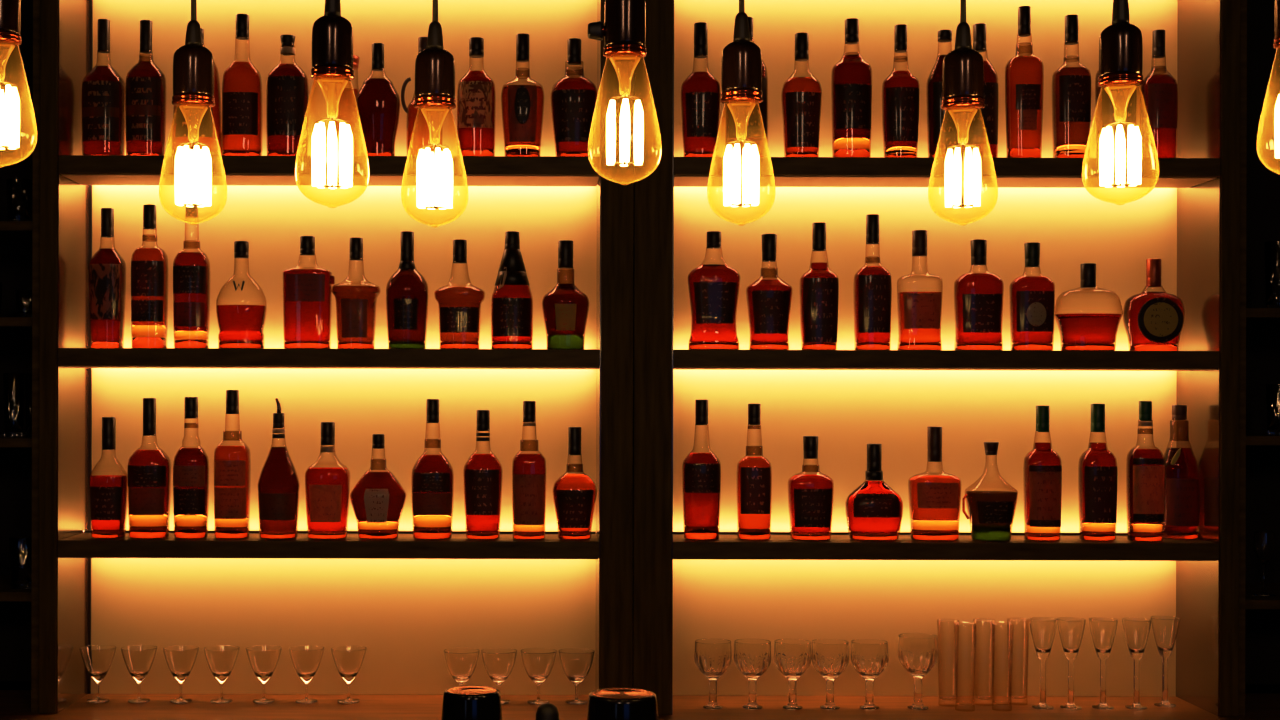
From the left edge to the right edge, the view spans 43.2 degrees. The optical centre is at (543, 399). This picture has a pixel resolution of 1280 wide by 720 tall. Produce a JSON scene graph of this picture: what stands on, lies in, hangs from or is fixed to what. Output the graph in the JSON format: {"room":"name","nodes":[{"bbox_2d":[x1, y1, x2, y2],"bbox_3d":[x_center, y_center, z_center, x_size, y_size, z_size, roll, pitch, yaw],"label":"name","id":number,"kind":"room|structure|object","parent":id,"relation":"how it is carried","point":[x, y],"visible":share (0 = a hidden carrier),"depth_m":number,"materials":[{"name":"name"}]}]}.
{"room":"bar","nodes":[
{"label":"bar","id":0,"kind":"room"},
{"bbox_3d":[0.004,-1.484,0.660,8.000,0.100,8.000,0,0,0],"label":"ceiling","id":1,"kind":"structure","parent":0,"visible":0},
{"bbox_2d":[0,0,36,167],"bbox_3d":[-0.470,-0.819,1.392,0.090,1.232,0.090,0,0,0],"label":"pendant light","id":2,"kind":"object","parent":1,"relation":"hanging from","point":[10,10],"visible":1,"depth_m":1.39,"materials":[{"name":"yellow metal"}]},
{"bbox_2d":[159,0,226,222],"bbox_3d":[-0.333,-0.801,1.533,0.090,1.267,0.090,0,0,0],"label":"pendant light","id":3,"kind":"object","parent":1,"relation":"hanging from","point":[193,63],"visible":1,"depth_m":1.52,"materials":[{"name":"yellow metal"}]},
{"bbox_2d":[173,44,213,96],"bbox_3d":[-0.334,-0.313,1.533,0.038,0.049,0.038,0,0,0],"label":"socket","id":4,"kind":"object","parent":3,"relation":"attached to","point":[193,64],"depth_m":1.52,"materials":[{"name":"brown metal"}]},
{"bbox_2d":[295,0,369,206],"bbox_3d":[-0.180,-0.799,1.381,0.090,1.269,0.090,0,0,0],"label":"pendant light","id":5,"kind":"object","parent":1,"relation":"hanging from","point":[332,33],"visible":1,"depth_m":1.37,"materials":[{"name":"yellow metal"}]},
{"bbox_2d":[312,15,352,69],"bbox_3d":[-0.181,-0.306,1.381,0.035,0.046,0.035,0,0,0],"label":"socket","id":6,"kind":"object","parent":5,"relation":"attached to","point":[332,35],"depth_m":1.37,"materials":[{"name":"brown metal"}]},
{"bbox_2d":[401,0,467,225],"bbox_3d":[-0.102,-0.798,1.524,0.090,1.271,0.090,0,0,0],"label":"pendant light","id":7,"kind":"object","parent":1,"relation":"hanging from","point":[434,65],"visible":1,"depth_m":1.51,"materials":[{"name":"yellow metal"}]},
{"bbox_2d":[415,48,454,97],"bbox_3d":[-0.103,-0.309,1.524,0.038,0.046,0.038,0,0,0],"label":"socket","id":8,"kind":"object","parent":7,"relation":"attached to","point":[434,67],"depth_m":1.51,"materials":[{"name":"brown metal"}]},
{"bbox_2d":[588,0,661,183],"bbox_3d":[0.071,-0.810,1.385,0.090,1.247,0.090,0,0,0],"label":"pendant light","id":9,"kind":"object","parent":1,"relation":"hanging from","point":[623,31],"visible":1,"depth_m":1.37,"materials":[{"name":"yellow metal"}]},
{"bbox_2d":[604,0,645,46],"bbox_3d":[0.070,-0.329,1.385,0.035,0.051,0.035,0,0,0],"label":"socket","id":10,"kind":"object","parent":9,"relation":"attached to","point":[625,20],"depth_m":1.37,"materials":[{"name":"brown metal"}]},
{"bbox_2d":[707,0,774,225],"bbox_3d":[0.187,-0.799,1.515,0.090,1.268,0.090,0,0,0],"label":"pendant light","id":11,"kind":"object","parent":1,"relation":"hanging from","point":[741,62],"visible":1,"depth_m":1.50,"materials":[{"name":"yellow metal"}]},
{"bbox_2d":[721,40,761,91],"bbox_3d":[0.186,-0.313,1.515,0.038,0.048,0.038,0,0,0],"label":"socket","id":12,"kind":"object","parent":11,"relation":"attached to","point":[741,62],"depth_m":1.50,"materials":[{"name":"brown metal"}]},
{"bbox_2d":[928,0,997,223],"bbox_3d":[0.396,-0.799,1.515,0.090,1.267,0.090,0,0,0],"label":"pendant light","id":13,"kind":"object","parent":1,"relation":"hanging from","point":[963,67],"visible":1,"depth_m":1.50,"materials":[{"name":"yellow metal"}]},
{"bbox_2d":[942,48,983,99],"bbox_3d":[0.394,-0.306,1.515,0.038,0.047,0.038,0,0,0],"label":"socket","id":14,"kind":"object","parent":13,"relation":"attached to","point":[963,68],"depth_m":1.50,"materials":[{"name":"brown metal"}]},
{"bbox_2d":[1082,0,1158,202],"bbox_3d":[0.504,-0.802,1.404,0.090,1.261,0.090,0,0,0],"label":"pendant light","id":15,"kind":"object","parent":1,"relation":"hanging from","point":[1120,43],"visible":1,"depth_m":1.39,"materials":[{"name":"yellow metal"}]},
{"bbox_2d":[1099,23,1142,76],"bbox_3d":[0.503,-0.305,1.404,0.036,0.045,0.036,0,0,0],"label":"socket","id":16,"kind":"object","parent":15,"relation":"attached to","point":[1120,44],"depth_m":1.39,"materials":[{"name":"brown metal"}]},
{"bbox_3d":[-0.004,1.616,0.660,8.000,0.100,8.000,0,0,0],"label":"floor","id":17,"kind":"structure","parent":0,"visible":0},
{"bbox_2d":[0,690,1279,719],"bbox_3d":[0.147,1.142,3.685,4.900,0.849,0.550,0,0,0],"label":"countertop","id":18,"kind":"structure","parent":17,"relation":"on","point":[14,704],"depth_m":3.75,"materials":[{"name":"red wood"}]},
{"bbox_2d":[0,0,39,711],"bbox_3d":[-1.568,-0.143,3.890,0.837,1.710,0.420,0,0,0],"label":"shelving unit","id":19,"kind":"object","parent":18,"relation":"on","point":[19,240],"visible":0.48,"depth_m":4.08,"materials":[{"name":"paint"}]},
{"bbox_2d":[3,373,23,436],"bbox_3d":[-1.252,0.012,3.800,0.048,0.150,0.048,0,0,0],"label":"tumbler","id":20,"kind":"object","parent":19,"relation":"on","point":[13,383],"visible":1,"depth_m":3.78,"materials":[{"name":"glass"}]},
{"bbox_2d":[9,536,31,588],"bbox_3d":[-1.231,0.383,3.800,0.060,0.120,0.060,0,0,0],"label":"tumbler","id":21,"kind":"object","parent":19,"relation":"on","point":[20,547],"visible":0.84,"depth_m":3.78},
{"bbox_2d":[79,645,116,702],"bbox_3d":[-1.055,0.649,3.810,0.085,0.127,0.085,0,0,0],"label":"cocktail glass","id":22,"kind":"object","parent":18,"relation":"on","point":[97,659],"visible":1,"depth_m":3.79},
{"bbox_2d":[121,645,157,702],"bbox_3d":[-0.958,0.649,3.810,0.085,0.127,0.085,0,0,0],"label":"cocktail glass","id":23,"kind":"object","parent":18,"relation":"on","point":[138,659],"visible":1,"depth_m":3.79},
{"bbox_2d":[203,645,239,702],"bbox_3d":[-0.763,0.650,3.810,0.085,0.127,0.085,0,0,0],"label":"cocktail glass","id":24,"kind":"object","parent":18,"relation":"on","point":[221,659],"visible":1,"depth_m":3.79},
{"bbox_2d":[288,645,324,703],"bbox_3d":[-0.562,0.651,3.810,0.085,0.127,0.085,0,0,0],"label":"cocktail glass","id":25,"kind":"object","parent":18,"relation":"on","point":[306,659],"visible":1,"depth_m":3.79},
{"bbox_2d":[38,0,633,713],"bbox_3d":[-0.472,-0.168,3.795,1.351,1.766,0.270,0,0,0],"label":"shelf unit","id":26,"kind":"object","parent":18,"relation":"on","point":[405,599],"visible":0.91,"depth_m":3.91,"materials":[{"name":"brown"}]},
{"bbox_2d":[81,19,125,154],"bbox_3d":[-1.042,-0.728,3.810,0.100,0.342,0.083,0,0,0],"label":"liquor bottle","id":27,"kind":"object","parent":26,"relation":"on","point":[103,97],"visible":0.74,"depth_m":3.78,"materials":[{"name":"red glass"}]},
{"bbox_2d":[88,208,125,347],"bbox_3d":[-1.033,-0.286,3.810,0.084,0.335,0.070,0,0,0],"label":"liquor bottle","id":28,"kind":"object","parent":26,"relation":"on","point":[106,269],"visible":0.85,"depth_m":3.78,"materials":[{"name":"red glass"}]},
{"bbox_2d":[89,417,127,537],"bbox_3d":[-1.010,0.179,3.735,0.087,0.279,0.072,0,0,0],"label":"liquor bottle","id":29,"kind":"object","parent":26,"relation":"on","point":[108,493],"visible":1,"depth_m":3.71,"materials":[{"name":"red glass"}]},
{"bbox_2d":[125,20,165,154],"bbox_3d":[-0.934,-0.723,3.780,0.093,0.333,0.077,0,0,0],"label":"liquor bottle","id":30,"kind":"object","parent":26,"relation":"on","point":[145,83],"visible":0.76,"depth_m":3.75,"materials":[{"name":"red glass"}]},
{"bbox_2d":[128,398,170,537],"bbox_3d":[-0.915,0.157,3.735,0.097,0.324,0.080,0,0,0],"label":"liquor bottle","id":31,"kind":"object","parent":26,"relation":"on","point":[149,493],"visible":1,"depth_m":3.70,"materials":[{"name":"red glass"}]},
{"bbox_2d":[131,204,167,347],"bbox_3d":[-0.923,-0.287,3.770,0.083,0.338,0.069,0,0,0],"label":"liquor bottle","id":32,"kind":"object","parent":26,"relation":"on","point":[148,265],"visible":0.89,"depth_m":3.74,"materials":[{"name":"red glass"}]},
{"bbox_2d":[173,397,208,537],"bbox_3d":[-0.819,0.156,3.735,0.082,0.326,0.069,0,0,0],"label":"liquor bottle","id":33,"kind":"object","parent":26,"relation":"on","point":[190,471],"visible":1,"depth_m":3.71,"materials":[{"name":"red glass"}]},
{"bbox_2d":[173,204,209,347],"bbox_3d":[-0.817,-0.297,3.735,0.083,0.357,0.069,0,0,0],"label":"liquor bottle","id":34,"kind":"object","parent":26,"relation":"on","point":[190,269],"visible":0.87,"depth_m":3.71,"materials":[{"name":"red glass"}]},
{"bbox_2d":[171,28,222,155],"bbox_3d":[-0.807,-0.710,3.750,0.118,0.307,0.097,0,0,0],"label":"liquor bottle","id":35,"kind":"object","parent":26,"relation":"on","point":[208,135],"visible":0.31,"depth_m":3.71,"materials":[{"name":"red glass"}]},
{"bbox_2d":[214,390,250,538],"bbox_3d":[-0.723,0.148,3.735,0.082,0.343,0.068,0,0,0],"label":"liquor bottle","id":36,"kind":"object","parent":26,"relation":"on","point":[232,463],"visible":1,"depth_m":3.71,"materials":[{"name":"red glass"}]},
{"bbox_2d":[216,241,266,347],"bbox_3d":[-0.702,-0.243,3.735,0.116,0.250,0.081,0,0,0],"label":"liquor bottle","id":37,"kind":"object","parent":26,"relation":"on","point":[241,326],"visible":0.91,"depth_m":3.70,"materials":[{"name":"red glass"}]},
{"bbox_2d":[222,14,262,155],"bbox_3d":[-0.700,-0.725,3.735,0.092,0.337,0.077,0,0,0],"label":"liquor bottle","id":38,"kind":"object","parent":26,"relation":"on","point":[242,133],"visible":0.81,"depth_m":3.70,"materials":[{"name":"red glass"}]},
{"bbox_2d":[257,398,299,538],"bbox_3d":[-0.616,0.158,3.735,0.097,0.324,0.087,0,0,0],"label":"liquor bottle","id":39,"kind":"object","parent":26,"relation":"on","point":[278,510],"visible":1,"depth_m":3.70,"materials":[{"name":"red glass"}]},
{"bbox_2d":[266,34,308,155],"bbox_3d":[-0.595,-0.700,3.735,0.097,0.288,0.080,0,0,0],"label":"liquor bottle","id":40,"kind":"object","parent":26,"relation":"on","point":[288,88],"visible":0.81,"depth_m":3.70,"materials":[{"name":"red glass"}]},
{"bbox_2d":[283,236,334,348],"bbox_3d":[-0.546,-0.248,3.735,0.117,0.262,0.068,0,0,0],"label":"liquor bottle","id":41,"kind":"object","parent":26,"relation":"on","point":[307,292],"visible":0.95,"depth_m":3.71,"materials":[{"name":"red glass"}]},
{"bbox_2d":[305,422,349,538],"bbox_3d":[-0.502,0.185,3.735,0.103,0.269,0.085,0,0,0],"label":"liquor bottle","id":42,"kind":"object","parent":26,"relation":"on","point":[327,492],"visible":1,"depth_m":3.70,"materials":[{"name":"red glass"}]},
{"bbox_2d":[333,55,359,155],"bbox_3d":[-0.469,-0.685,3.825,0.064,0.259,0.062,0,0,0],"label":"liquor bottle","id":43,"kind":"object","parent":26,"relation":"on","point":[346,110],"visible":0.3,"depth_m":3.80,"materials":[{"name":"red glass"}]},
{"bbox_2d":[332,237,380,348],"bbox_3d":[-0.438,-0.247,3.750,0.116,0.260,0.097,0,0,0],"label":"liquor bottle","id":44,"kind":"object","parent":26,"relation":"on","point":[356,321],"visible":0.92,"depth_m":3.72,"materials":[{"name":"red glass"}]},
{"bbox_2d":[356,43,399,155],"bbox_3d":[-0.385,-0.690,3.730,0.103,0.269,0.084,0,0,0],"label":"liquor bottle","id":45,"kind":"object","parent":26,"relation":"on","point":[377,100],"visible":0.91,"depth_m":3.70,"materials":[{"name":"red glass"}]},
{"bbox_2d":[350,434,406,538],"bbox_3d":[-0.384,0.200,3.735,0.131,0.241,0.082,0,0,0],"label":"liquor bottle","id":46,"kind":"object","parent":26,"relation":"on","point":[378,499],"visible":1,"depth_m":3.71,"materials":[{"name":"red glass"}]},
{"bbox_2d":[386,231,427,348],"bbox_3d":[-0.318,-0.254,3.735,0.098,0.273,0.094,0,0,0],"label":"liquor bottle","id":47,"kind":"object","parent":26,"relation":"on","point":[406,289],"visible":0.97,"depth_m":3.70,"materials":[{"name":"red glass"}]},
{"bbox_2d":[401,37,442,155],"bbox_3d":[-0.290,-0.707,3.820,0.099,0.304,0.070,0,0,0],"label":"liquor bottle","id":48,"kind":"object","parent":26,"relation":"on","point":[421,136],"visible":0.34,"depth_m":3.79,"materials":[{"name":"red glass"}]},
{"bbox_2d":[411,399,453,538],"bbox_3d":[-0.258,0.159,3.735,0.100,0.323,0.083,0,0,0],"label":"liquor bottle","id":49,"kind":"object","parent":26,"relation":"on","point":[432,478],"visible":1,"depth_m":3.70,"materials":[{"name":"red glass"}]},
{"bbox_2d":[434,239,484,348],"bbox_3d":[-0.196,-0.244,3.735,0.122,0.255,0.101,0,0,0],"label":"liquor bottle","id":50,"kind":"object","parent":26,"relation":"on","point":[460,310],"visible":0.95,"depth_m":3.70,"materials":[{"name":"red glass"}]},
{"bbox_2d":[457,37,495,155],"bbox_3d":[-0.157,-0.697,3.735,0.090,0.284,0.074,0,0,0],"label":"liquor bottle","id":51,"kind":"object","parent":26,"relation":"on","point":[476,94],"visible":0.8,"depth_m":3.70,"materials":[{"name":"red glass"}]},
{"bbox_2d":[463,410,502,538],"bbox_3d":[-0.142,0.172,3.735,0.091,0.298,0.076,0,0,0],"label":"liquor bottle","id":52,"kind":"object","parent":26,"relation":"on","point":[483,473],"visible":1,"depth_m":3.71,"materials":[{"name":"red glass"}]},
{"bbox_2d":[491,231,532,348],"bbox_3d":[-0.074,-0.253,3.735,0.097,0.274,0.089,0,0,0],"label":"liquor bottle","id":53,"kind":"object","parent":26,"relation":"on","point":[512,299],"visible":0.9,"depth_m":3.70,"materials":[{"name":"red glass"}]},
{"bbox_2d":[501,33,543,155],"bbox_3d":[-0.050,-0.701,3.734,0.101,0.293,0.084,0,0,0],"label":"liquor bottle","id":54,"kind":"object","parent":26,"relation":"on","point":[522,105],"visible":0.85,"depth_m":3.70,"materials":[{"name":"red glass"}]},
{"bbox_2d":[512,401,545,538],"bbox_3d":[-0.034,0.162,3.735,0.080,0.319,0.066,0,0,0],"label":"liquor bottle","id":55,"kind":"object","parent":26,"relation":"on","point":[528,512],"visible":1,"depth_m":3.71,"materials":[{"name":"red glass"}]},
{"bbox_2d":[542,240,588,348],"bbox_3d":[0.050,-0.243,3.735,0.110,0.253,0.092,0,0,0],"label":"liquor bottle","id":56,"kind":"object","parent":26,"relation":"on","point":[565,307],"visible":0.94,"depth_m":3.71,"materials":[{"name":"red glass"}]},
{"bbox_2d":[551,38,597,156],"bbox_3d":[0.070,-0.695,3.735,0.111,0.282,0.093,0,0,0],"label":"liquor bottle","id":57,"kind":"object","parent":26,"relation":"on","point":[574,97],"visible":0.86,"depth_m":3.70,"materials":[{"name":"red glass"}]},
{"bbox_2d":[552,427,596,538],"bbox_3d":[0.071,0.192,3.735,0.104,0.259,0.087,0,0,0],"label":"liquor bottle","id":58,"kind":"object","parent":26,"relation":"on","point":[574,494],"visible":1,"depth_m":3.71,"materials":[{"name":"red glass"}]},
{"bbox_2d":[521,648,556,703],"bbox_3d":[-0.013,0.654,3.810,0.086,0.122,0.086,0,0,0],"label":"coupe glass","id":59,"kind":"object","parent":18,"relation":"on","point":[538,663],"visible":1,"depth_m":3.79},
{"bbox_2d":[559,648,594,703],"bbox_3d":[0.077,0.655,3.810,0.086,0.122,0.086,0,0,0],"label":"coupe glass","id":60,"kind":"object","parent":18,"relation":"on","point":[576,663],"visible":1,"depth_m":3.79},
{"bbox_2d":[694,638,731,708],"bbox_3d":[0.394,0.639,3.750,0.087,0.155,0.087,0,0,0],"label":"goblet","id":61,"kind":"object","parent":18,"relation":"on","point":[713,657],"visible":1,"depth_m":3.72,"materials":[{"name":"glass"}]},
{"bbox_2d":[734,639,770,708],"bbox_3d":[0.486,0.639,3.750,0.087,0.155,0.087,0,0,0],"label":"goblet","id":62,"kind":"object","parent":18,"relation":"on","point":[752,657],"visible":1,"depth_m":3.72,"materials":[{"name":"glass"}]},
{"bbox_2d":[774,639,810,709],"bbox_3d":[0.579,0.640,3.750,0.087,0.155,0.087,0,0,0],"label":"goblet","id":63,"kind":"object","parent":18,"relation":"on","point":[792,657],"visible":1,"depth_m":3.72,"materials":[{"name":"glass"}]},
{"bbox_2d":[811,639,848,709],"bbox_3d":[0.666,0.640,3.750,0.087,0.155,0.087,0,0,0],"label":"goblet","id":64,"kind":"object","parent":18,"relation":"on","point":[829,657],"visible":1,"depth_m":3.72,"materials":[{"name":"glass"}]},
{"bbox_2d":[851,639,888,709],"bbox_3d":[0.758,0.640,3.750,0.087,0.155,0.087,0,0,0],"label":"goblet","id":65,"kind":"object","parent":18,"relation":"on","point":[869,657],"visible":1,"depth_m":3.72,"materials":[{"name":"glass"}]},
{"bbox_2d":[898,633,938,709],"bbox_3d":[0.871,0.633,3.750,0.093,0.169,0.093,0,0,0],"label":"goblet","id":66,"kind":"object","parent":18,"relation":"on","point":[918,653],"visible":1,"depth_m":3.72,"materials":[{"name":"glass"}]},
{"bbox_2d":[632,0,1240,716],"bbox_3d":[0.894,-0.165,3.795,1.378,1.766,0.270,0,0,0],"label":"shelf unit","id":67,"kind":"object","parent":18,"relation":"on","point":[728,587],"visible":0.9,"depth_m":3.91,"materials":[{"name":"brown"}]},
{"bbox_2d":[681,22,720,156],"bbox_3d":[0.363,-0.713,3.735,0.093,0.320,0.078,0,0,0],"label":"liquor bottle","id":68,"kind":"object","parent":67,"relation":"on","point":[701,94],"visible":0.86,"depth_m":3.71,"materials":[{"name":"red glass"}]},
{"bbox_2d":[682,400,720,539],"bbox_3d":[0.366,0.161,3.735,0.090,0.323,0.074,0,0,0],"label":"liquor bottle","id":69,"kind":"object","parent":67,"relation":"on","point":[700,471],"visible":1,"depth_m":3.71,"materials":[{"name":"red glass"}]},
{"bbox_2d":[687,231,739,349],"bbox_3d":[0.394,-0.253,3.735,0.122,0.275,0.074,0,0,0],"label":"liquor bottle","id":70,"kind":"object","parent":67,"relation":"on","point":[713,288],"visible":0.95,"depth_m":3.71,"materials":[{"name":"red glass"}]},
{"bbox_2d":[726,17,767,156],"bbox_3d":[0.473,-0.723,3.760,0.100,0.339,0.083,0,0,0],"label":"liquor bottle","id":71,"kind":"object","parent":67,"relation":"on","point":[756,132],"visible":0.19,"depth_m":3.72,"materials":[{"name":"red glass"}]},
{"bbox_2d":[737,404,771,539],"bbox_3d":[0.488,0.166,3.735,0.080,0.314,0.067,0,0,0],"label":"liquor bottle","id":72,"kind":"object","parent":67,"relation":"on","point":[754,473],"visible":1,"depth_m":3.71,"materials":[{"name":"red glass"}]},
{"bbox_2d":[746,234,791,349],"bbox_3d":[0.522,-0.249,3.735,0.107,0.269,0.089,0,0,0],"label":"liquor bottle","id":73,"kind":"object","parent":67,"relation":"on","point":[769,298],"visible":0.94,"depth_m":3.70,"materials":[{"name":"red glass"}]},
{"bbox_2d":[781,32,821,156],"bbox_3d":[0.598,-0.701,3.735,0.095,0.296,0.079,0,0,0],"label":"liquor bottle","id":74,"kind":"object","parent":67,"relation":"on","point":[801,96],"visible":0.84,"depth_m":3.70,"materials":[{"name":"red glass"}]},
{"bbox_2d":[788,436,833,539],"bbox_3d":[0.619,0.203,3.735,0.104,0.239,0.086,0,0,0],"label":"liquor bottle","id":75,"kind":"object","parent":67,"relation":"on","point":[810,495],"visible":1,"depth_m":3.70,"materials":[{"name":"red glass"}]},
{"bbox_2d":[800,222,838,349],"bbox_3d":[0.638,-0.263,3.735,0.089,0.296,0.074,0,0,0],"label":"liquor bottle","id":76,"kind":"object","parent":67,"relation":"on","point":[819,285],"visible":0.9,"depth_m":3.70,"materials":[{"name":"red glass"}]},
{"bbox_2d":[831,18,871,156],"bbox_3d":[0.714,-0.718,3.735,0.094,0.330,0.079,0,0,0],"label":"liquor bottle","id":77,"kind":"object","parent":67,"relation":"on","point":[851,87],"visible":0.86,"depth_m":3.70,"materials":[{"name":"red glass"}]},
{"bbox_2d":[853,214,891,349],"bbox_3d":[0.762,-0.272,3.735,0.085,0.316,0.071,0,0,0],"label":"liquor bottle","id":78,"kind":"object","parent":67,"relation":"on","point":[873,304],"visible":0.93,"depth_m":3.71,"materials":[{"name":"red glass"}]},
{"bbox_2d":[845,444,902,539],"bbox_3d":[0.766,0.212,3.735,0.133,0.222,0.084,0,0,0],"label":"liquor bottle","id":79,"kind":"object","parent":67,"relation":"on","point":[873,511],"visible":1,"depth_m":3.71,"materials":[{"name":"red glass"}]},
{"bbox_2d":[882,24,919,156],"bbox_3d":[0.827,-0.711,3.735,0.086,0.316,0.072,0,0,0],"label":"liquor bottle","id":80,"kind":"object","parent":67,"relation":"on","point":[901,92],"visible":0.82,"depth_m":3.71,"materials":[{"name":"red glass"}]},
{"bbox_2d":[897,230,942,349],"bbox_3d":[0.872,-0.253,3.735,0.101,0.279,0.072,0,0,0],"label":"liquor bottle","id":81,"kind":"object","parent":67,"relation":"on","point":[919,312],"visible":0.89,"depth_m":3.70,"materials":[{"name":"clear glass"}]},
{"bbox_2d":[908,426,960,540],"bbox_3d":[0.906,0.193,3.735,0.118,0.262,0.078,0,0,0],"label":"liquor bottle","id":82,"kind":"object","parent":67,"relation":"on","point":[934,499],"visible":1,"depth_m":3.70,"materials":[{"name":"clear glass"}]},
{"bbox_2d":[926,30,961,156],"bbox_3d":[0.928,-0.704,3.730,0.083,0.303,0.069,0,0,0],"label":"liquor bottle","id":83,"kind":"object","parent":67,"relation":"on","point":[948,135],"visible":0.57,"depth_m":3.70,"materials":[{"name":"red glass"}]},
{"bbox_2d":[954,239,1003,349],"bbox_3d":[1.008,-0.242,3.735,0.111,0.258,0.073,0,0,0],"label":"liquor bottle","id":84,"kind":"object","parent":67,"relation":"on","point":[978,296],"visible":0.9,"depth_m":3.70,"materials":[{"name":"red glass"}]},
{"bbox_2d":[962,23,998,157],"bbox_3d":[1.031,-0.720,3.810,0.086,0.337,0.071,0,0,0],"label":"liquor bottle","id":85,"kind":"object","parent":67,"relation":"on","point":[977,135],"visible":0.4,"depth_m":3.78,"materials":[{"name":"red glass"}]},
{"bbox_2d":[962,442,1017,540],"bbox_3d":[1.033,0.211,3.735,0.129,0.227,0.101,0,0,0],"label":"liquor bottle","id":86,"kind":"object","parent":67,"relation":"on","point":[991,513],"visible":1,"depth_m":3.70,"materials":[{"name":"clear glass"}]},
{"bbox_2d":[1005,6,1043,157],"bbox_3d":[1.114,-0.732,3.735,0.084,0.360,0.070,0,0,0],"label":"liquor bottle","id":87,"kind":"object","parent":67,"relation":"on","point":[1024,72],"visible":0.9,"depth_m":3.71,"materials":[{"name":"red glass"}]},
{"bbox_2d":[1009,242,1054,350],"bbox_3d":[1.132,-0.239,3.734,0.101,0.251,0.067,0,0,0],"label":"liquor bottle","id":88,"kind":"object","parent":67,"relation":"on","point":[1032,297],"visible":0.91,"depth_m":3.71,"materials":[{"name":"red glass"}]},
{"bbox_2d":[1023,405,1061,540],"bbox_3d":[1.156,0.169,3.735,0.084,0.312,0.070,0,0,0],"label":"liquor bottle","id":89,"kind":"object","parent":67,"relation":"on","point":[1042,477],"visible":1,"depth_m":3.71,"materials":[{"name":"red glass"}]},
{"bbox_2d":[1052,14,1090,157],"bbox_3d":[1.224,-0.721,3.735,0.084,0.340,0.070,0,0,0],"label":"liquor bottle","id":90,"kind":"object","parent":67,"relation":"on","point":[1071,85],"visible":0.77,"depth_m":3.71,"materials":[{"name":"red glass"}]},
{"bbox_2d":[1054,263,1121,350],"bbox_3d":[1.262,-0.214,3.735,0.157,0.203,0.100,0,0,0],"label":"liquor bottle","id":91,"kind":"object","parent":67,"relation":"on","point":[1079,331],"visible":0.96,"depth_m":3.70,"materials":[{"name":"clear glass"}]},
{"bbox_2d":[1078,404,1116,540],"bbox_3d":[1.284,0.167,3.735,0.084,0.316,0.069,0,0,0],"label":"liquor bottle","id":92,"kind":"object","parent":67,"relation":"on","point":[1097,488],"visible":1,"depth_m":3.71,"materials":[{"name":"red glass"}]},
{"bbox_2d":[1095,71,1136,157],"bbox_3d":[1.342,-0.710,3.780,0.092,0.318,0.076,0,0,0],"label":"liquor bottle","id":93,"kind":"object","parent":67,"relation":"on","point":[1120,97],"visible":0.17,"depth_m":3.75,"materials":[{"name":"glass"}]},
{"bbox_2d":[1126,401,1163,541],"bbox_3d":[1.389,0.164,3.720,0.081,0.323,0.067,0,0,0],"label":"liquor bottle","id":94,"kind":"object","parent":67,"relation":"on","point":[1145,467],"visible":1,"depth_m":3.69,"materials":[{"name":"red glass"}]},
{"bbox_2d":[1124,258,1184,350],"bbox_3d":[1.443,-0.223,3.808,0.141,0.221,0.088,0,0,0],"label":"liquor bottle","id":95,"kind":"object","parent":67,"relation":"on","point":[1153,321],"visible":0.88,"depth_m":3.78,"materials":[{"name":"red glass"}]},
{"bbox_2d":[1141,30,1177,157],"bbox_3d":[1.458,-0.714,3.820,0.084,0.325,0.070,0,0,0],"label":"liquor bottle","id":96,"kind":"object","parent":67,"relation":"on","point":[1159,90],"visible":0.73,"depth_m":3.79,"materials":[{"name":"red glass"}]},
{"bbox_2d":[1162,405,1198,539],"bbox_3d":[1.491,0.169,3.779,0.085,0.313,0.073,0,0,0],"label":"liquor bottle","id":97,"kind":"object","parent":67,"relation":"on","point":[1181,481],"visible":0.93,"depth_m":3.75,"materials":[{"name":"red glass"}]},
{"bbox_2d":[1029,617,1057,709],"bbox_3d":[1.165,0.615,3.760,0.065,0.207,0.065,0,0,0],"label":"glass","id":98,"kind":"object","parent":18,"relation":"on","point":[1043,629],"visible":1,"depth_m":3.75,"materials":[{"name":"glass"}]},
{"bbox_2d":[1057,617,1085,709],"bbox_3d":[1.231,0.615,3.760,0.065,0.207,0.065,0,0,0],"label":"glass","id":99,"kind":"object","parent":18,"relation":"on","point":[1071,629],"visible":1,"depth_m":3.75,"materials":[{"name":"glass"}]},
{"bbox_2d":[1088,617,1117,709],"bbox_3d":[1.306,0.615,3.760,0.065,0.207,0.065,0,0,0],"label":"glass","id":100,"kind":"object","parent":18,"relation":"on","point":[1103,630],"visible":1,"depth_m":3.75,"materials":[{"name":"glass"}]},
{"bbox_2d":[1122,617,1151,709],"bbox_3d":[1.384,0.616,3.760,0.065,0.207,0.065,0,0,0],"label":"glass","id":101,"kind":"object","parent":18,"relation":"on","point":[1136,630],"visible":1,"depth_m":3.75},
{"bbox_2d":[1150,616,1179,706],"bbox_3d":[1.462,0.616,3.790,0.065,0.207,0.065,0,0,0],"label":"glass","id":102,"kind":"object","parent":18,"relation":"on","point":[1165,628],"visible":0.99,"depth_m":3.78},
{"bbox_2d":[1239,0,1279,714],"bbox_3d":[1.947,-0.134,3.890,0.725,1.710,0.420,0,0,0],"label":"shelving unit","id":103,"kind":"object","parent":18,"relation":"on","point":[1259,453],"visible":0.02,"depth_m":4.08,"materials":[{"name":"paint"}]},
{"bbox_3d":[0.197,1.034,1.735,4.800,1.066,0.750,0,0,0],"label":"countertop","id":104,"kind":"structure","parent":17,"relation":"on","visible":0},
{"bbox_2d":[442,686,501,719],"bbox_3d":[-0.080,0.411,1.790,0.084,0.177,0.084,0,0,0],"label":"tin","id":105,"kind":"object","parent":104,"relation":"on","point":[459,702],"visible":1,"depth_m":1.76,"materials":[{"name":"black metal"}]},
{"bbox_2d":[587,688,657,719],"bbox_3d":[0.087,0.413,1.790,0.092,0.174,0.092,0,0,0],"label":"tin","id":106,"kind":"object","parent":104,"relation":"on","point":[605,703],"visible":1,"depth_m":1.76,"materials":[{"name":"black metal"}]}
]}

